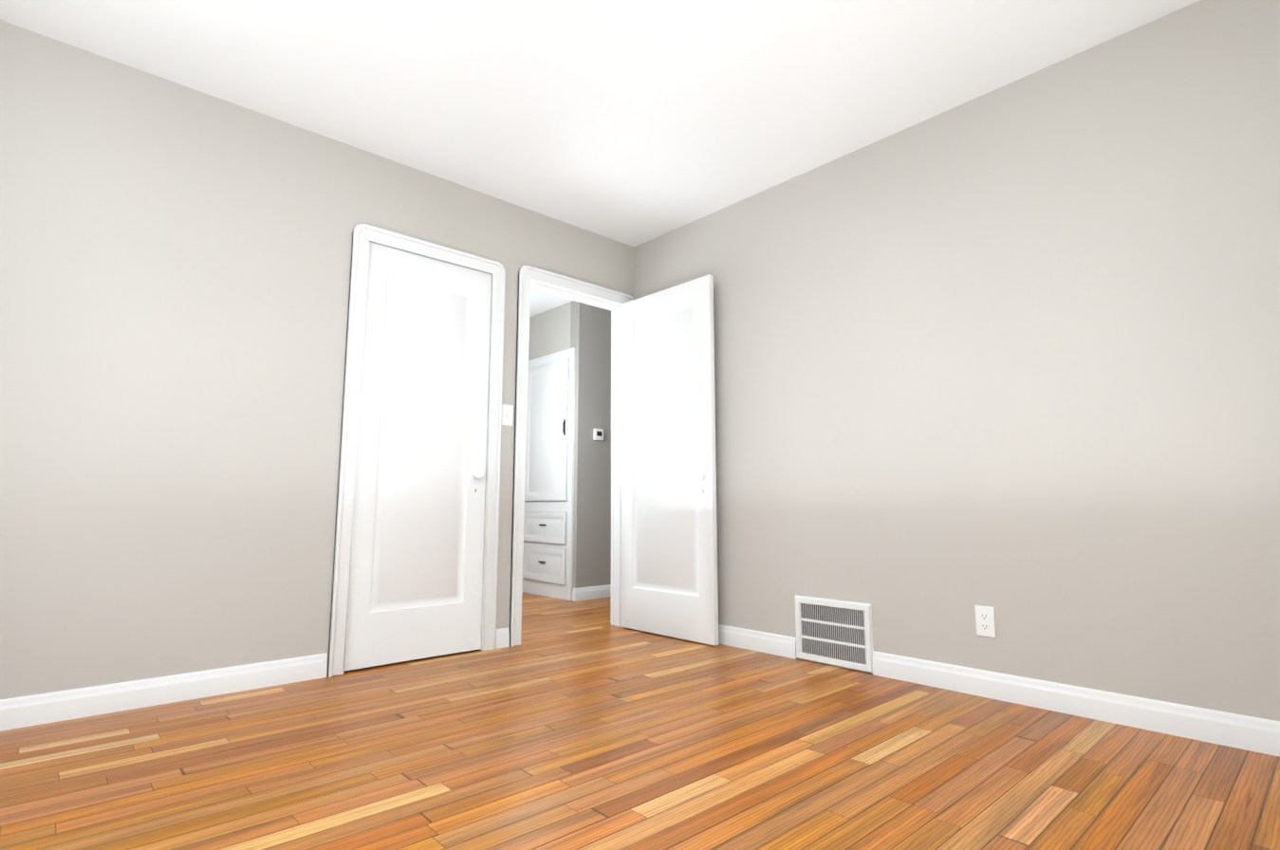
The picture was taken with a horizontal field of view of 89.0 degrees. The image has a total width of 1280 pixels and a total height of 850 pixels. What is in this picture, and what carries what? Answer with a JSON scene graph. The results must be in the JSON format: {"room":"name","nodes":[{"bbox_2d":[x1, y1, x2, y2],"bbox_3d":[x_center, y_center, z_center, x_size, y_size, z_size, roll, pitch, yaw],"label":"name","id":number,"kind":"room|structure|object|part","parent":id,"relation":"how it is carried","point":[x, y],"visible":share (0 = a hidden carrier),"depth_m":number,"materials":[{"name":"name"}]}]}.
{"room":"empty bedroom","nodes":[
{"label":"empty bedroom","id":0,"kind":"room"},
{"bbox_2d":[0,19,633,699],"bbox_3d":[-0.762,-0.043,3.595,5.290,2.440,0.120,6,-10,-42],"label":"wall","id":1,"kind":"structure","parent":0,"point":[175,268],"depth_m":2.56,"materials":[{"name":"beige paint"}]},
{"bbox_2d":[0,653,327,731],"bbox_3d":[-1.969,0.971,2.264,1.655,0.098,0.014,6,-10,-42],"label":"baseboard","id":2,"kind":"structure","parent":1,"relation":"attached to","point":[27,711],"depth_m":2.41,"materials":[{"name":"white paint"}]},
{"bbox_2d":[344,241,492,670],"bbox_3d":[-1.073,0.132,3.234,0.679,1.988,0.035,6,-10,-42],"label":"closet door","id":3,"kind":"structure","parent":1,"relation":"in","point":[416,576],"depth_m":3.20,"materials":[{"name":"white paint"}]},
{"bbox_2d":[473,467,484,479],"bbox_3d":[-0.869,0.256,3.407,0.059,0.059,0.142,6,-10,-42],"label":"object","id":4,"kind":"structure","parent":3,"relation":"attached to","point":[478,473],"depth_m":3.35,"materials":[{"name":"white metal"}]},
{"bbox_2d":[369,241,492,649],"bbox_3d":[-1.099,0.127,3.263,0.725,2.020,0.120,6,-10,-42],"label":"lining","id":5,"kind":"object","parent":1,"relation":"in","point":[488,406],"visible":0.07,"depth_m":3.42,"materials":[{"name":"white paint"}]},
{"bbox_2d":[495,627,509,649],"bbox_3d":[-0.720,1.113,3.397,0.080,0.098,0.014,6,-10,-42],"label":"baseboard","id":6,"kind":"structure","parent":1,"relation":"attached to","point":[502,638],"depth_m":3.39,"materials":[{"name":"white paint"}]},
{"bbox_2d":[500,404,513,426],"bbox_3d":[-0.719,-0.054,3.542,0.070,0.115,0.017,6,-10,-42],"label":"switch plate","id":7,"kind":"object","parent":1,"relation":"attached to","point":[507,415],"visible":0.98,"depth_m":3.54,"materials":[{"name":"white plastic"}]},
{"bbox_2d":[505,407,509,424],"bbox_3d":[-0.718,-0.054,3.541,0.012,0.089,0.015,6,-10,-42],"label":"switch","id":8,"kind":"object","parent":7,"relation":"attached to","point":[507,408],"depth_m":3.54,"materials":[{"name":"white plastic"}]},
{"bbox_2d":[509,268,632,646],"bbox_3d":[-0.361,0.164,3.844,0.874,2.092,0.019,6,-10,-42],"label":"door frame","id":9,"kind":"structure","parent":1,"relation":"attached to","point":[529,274],"depth_m":3.61,"materials":[{"name":"white paint"}]},
{"bbox_2d":[530,286,613,624],"bbox_3d":[-0.455,0.177,3.946,0.874,2.092,0.019,6,-10,-42],"label":"trim","id":10,"kind":"structure","parent":1,"relation":"attached to","point":[612,377],"depth_m":4.19,"materials":[{"name":"white paint"}]},
{"bbox_2d":[530,278,621,625],"bbox_3d":[-0.408,0.191,3.893,0.790,2.050,0.120,6,-10,-42],"label":"lining","id":11,"kind":"object","parent":1,"relation":"in","point":[614,464],"visible":0.19,"depth_m":4.15,"materials":[{"name":"white paint"}]},
{"bbox_2d":[620,274,718,646],"bbox_3d":[0.148,0.189,3.813,0.035,2.018,0.744,7,-10,-43],"label":"hall door","id":12,"kind":"structure","parent":11,"relation":"attached to","point":[669,563],"depth_m":3.77,"materials":[{"name":"white paint"}]},
{"bbox_2d":[694,469,704,481],"bbox_3d":[0.360,0.277,3.573,0.142,0.059,0.059,7,-10,-43],"label":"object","id":13,"kind":"structure","parent":12,"relation":"attached to","point":[698,474],"depth_m":3.52,"materials":[{"name":"white metal"}]},
{"bbox_2d":[702,470,706,480],"bbox_3d":[0.340,0.275,3.555,0.018,0.056,0.056,7,-10,-42],"label":"rose","id":14,"kind":"object","parent":13,"relation":"attached to","point":[705,474],"visible":0.38,"depth_m":3.54,"materials":[{"name":"white plastic"}]},
{"bbox_2d":[530,281,621,626],"bbox_3d":[-0.406,0.201,3.889,0.750,2.030,0.035,6,-10,-42],"label":"door frame","id":15,"kind":"object","parent":1,"relation":"in","point":[619,463],"visible":0.5,"depth_m":4.11,"materials":[{"name":"white paint"}]},
{"bbox_2d":[0,0,1199,317],"bbox_3d":[-0.418,-1.349,3.380,5.290,0.100,6.340,6,-10,-42],"label":"ceiling","id":16,"kind":"structure","parent":0,"point":[634,123],"depth_m":2.59,"materials":[{"name":"white paint"}]},
{"bbox_2d":[0,592,1279,849],"bbox_3d":[-0.418,1.171,3.064,5.290,0.100,6.340,6,-10,-42],"label":"floor","id":17,"kind":"structure","parent":0,"point":[575,725],"depth_m":1.85,"materials":[{"name":"brown wood"}]},
{"bbox_2d":[327,223,505,677],"bbox_3d":[-1.050,0.100,3.212,0.809,2.062,0.027,6,-10,-42],"label":"door frame","id":18,"kind":"structure","parent":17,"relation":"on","point":[356,231],"depth_m":3.03,"materials":[{"name":"white paint"}]},
{"bbox_2d":[522,347,575,600],"bbox_3d":[-0.800,0.402,5.492,0.050,2.030,0.740,6,-10,-42],"label":"tall cabinet","id":19,"kind":"object","parent":17,"relation":"on","point":[547,565],"visible":0.94,"depth_m":5.42,"materials":[{"name":"white paint"}]},
{"bbox_3d":[-0.802,1.156,5.395,0.016,0.274,0.624,6,-10,-42],"label":"drawer","id":20,"kind":"part","parent":19,"relation":"part of","materials":[{"name":"white paint"}]},
{"bbox_3d":[-0.802,0.853,5.433,0.016,0.254,0.624,6,-10,-42],"label":"drawer","id":21,"kind":"part","parent":19,"relation":"part of","materials":[{"name":"white paint"}]},
{"bbox_3d":[-0.802,0.054,5.533,0.016,1.174,0.624,6,-10,-42],"label":"door","id":22,"kind":"part","parent":19,"relation":"part of","materials":[{"name":"white paint"}]},
{"bbox_3d":[-0.616,0.017,5.319,0.003,0.130,0.020,6,-10,-42],"label":"latch plate","id":23,"kind":"part","parent":19,"relation":"part of","materials":[{"name":"grey metal"}]},
{"bbox_2d":[528,301,571,360],"bbox_3d":[-1.004,0.242,5.864,0.120,2.440,1.380,6,-10,-42],"label":"wall","id":24,"kind":"structure","parent":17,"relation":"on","point":[549,331],"depth_m":5.66,"materials":[{"name":"beige paint"}]},
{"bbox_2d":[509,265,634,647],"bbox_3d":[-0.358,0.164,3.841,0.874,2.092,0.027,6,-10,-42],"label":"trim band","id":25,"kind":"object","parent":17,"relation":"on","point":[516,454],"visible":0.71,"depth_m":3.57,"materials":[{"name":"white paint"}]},
{"bbox_2d":[570,300,611,591],"bbox_3d":[-0.091,0.219,5.683,1.220,2.440,0.120,6,-10,-42],"label":"wall","id":26,"kind":"structure","parent":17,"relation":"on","point":[590,334],"depth_m":5.34,"materials":[{"name":"grey paint"}]},
{"bbox_2d":[593,428,603,441],"bbox_3d":[-0.342,0.079,5.372,0.094,0.094,0.023,6,-10,-42],"label":"thermostat","id":27,"kind":"object","parent":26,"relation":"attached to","point":[598,434],"visible":0.96,"depth_m":5.36,"materials":[{"name":"white plastic"}]},
{"bbox_2d":[574,584,611,601],"bbox_3d":[-0.051,1.374,5.484,1.234,0.098,0.014,6,-10,-42],"label":"baseboard","id":28,"kind":"structure","parent":17,"relation":"on","point":[591,592],"depth_m":5.18,"materials":[{"name":"white paint"}]},
{"bbox_2d":[633,0,1279,721],"bbox_3d":[1.227,-0.132,2.886,0.120,2.440,3.620,6,-10,-42],"label":"wall","id":29,"kind":"structure","parent":0,"point":[1010,353],"depth_m":2.49,"materials":[{"name":"beige paint"}]},
{"bbox_2d":[718,624,797,659],"bbox_3d":[0.356,1.137,3.587,0.014,0.098,1.185,6,-10,-42],"label":"baseboard","id":30,"kind":"structure","parent":29,"relation":"attached to","point":[781,645],"depth_m":3.31,"materials":[{"name":"white paint"}]},
{"bbox_2d":[794,594,873,673],"bbox_3d":[0.890,0.963,3.018,0.016,0.298,0.400,6,-10,-42],"label":"wall vent","id":31,"kind":"object","parent":29,"relation":"in","point":[834,632],"visible":1,"depth_m":3.01,"materials":[{"name":"white metal"}]},
{"bbox_2d":[974,605,996,637],"bbox_3d":[1.349,0.768,2.544,0.008,0.115,0.070,6,-10,-42],"label":"electrical outlet plate","id":32,"kind":"object","parent":29,"relation":"attached to","point":[985,621],"visible":1,"depth_m":2.54,"materials":[{"name":"white plastic"}]},
{"bbox_2d":[979,612,989,620],"bbox_3d":[1.347,0.748,2.545,0.002,0.025,0.034,6,-10,-42],"label":"receptacle","id":33,"kind":"object","parent":32,"relation":"attached to","point":[983,616],"depth_m":2.54,"materials":[{"name":"white plastic"}]},
{"bbox_2d":[980,622,990,630],"bbox_3d":[1.347,0.787,2.540,0.002,0.025,0.034,6,-10,-42],"label":"receptacle","id":34,"kind":"object","parent":32,"relation":"attached to","point":[984,626],"depth_m":2.54,"materials":[{"name":"white plastic"}]},
{"bbox_2d":[872,650,1279,757],"bbox_3d":[1.672,0.958,2.159,0.014,0.098,1.915,6,-10,-42],"label":"baseboard","id":35,"kind":"structure","parent":29,"relation":"attached to","point":[1255,734],"depth_m":2.25,"materials":[{"name":"white paint"}]}
]}

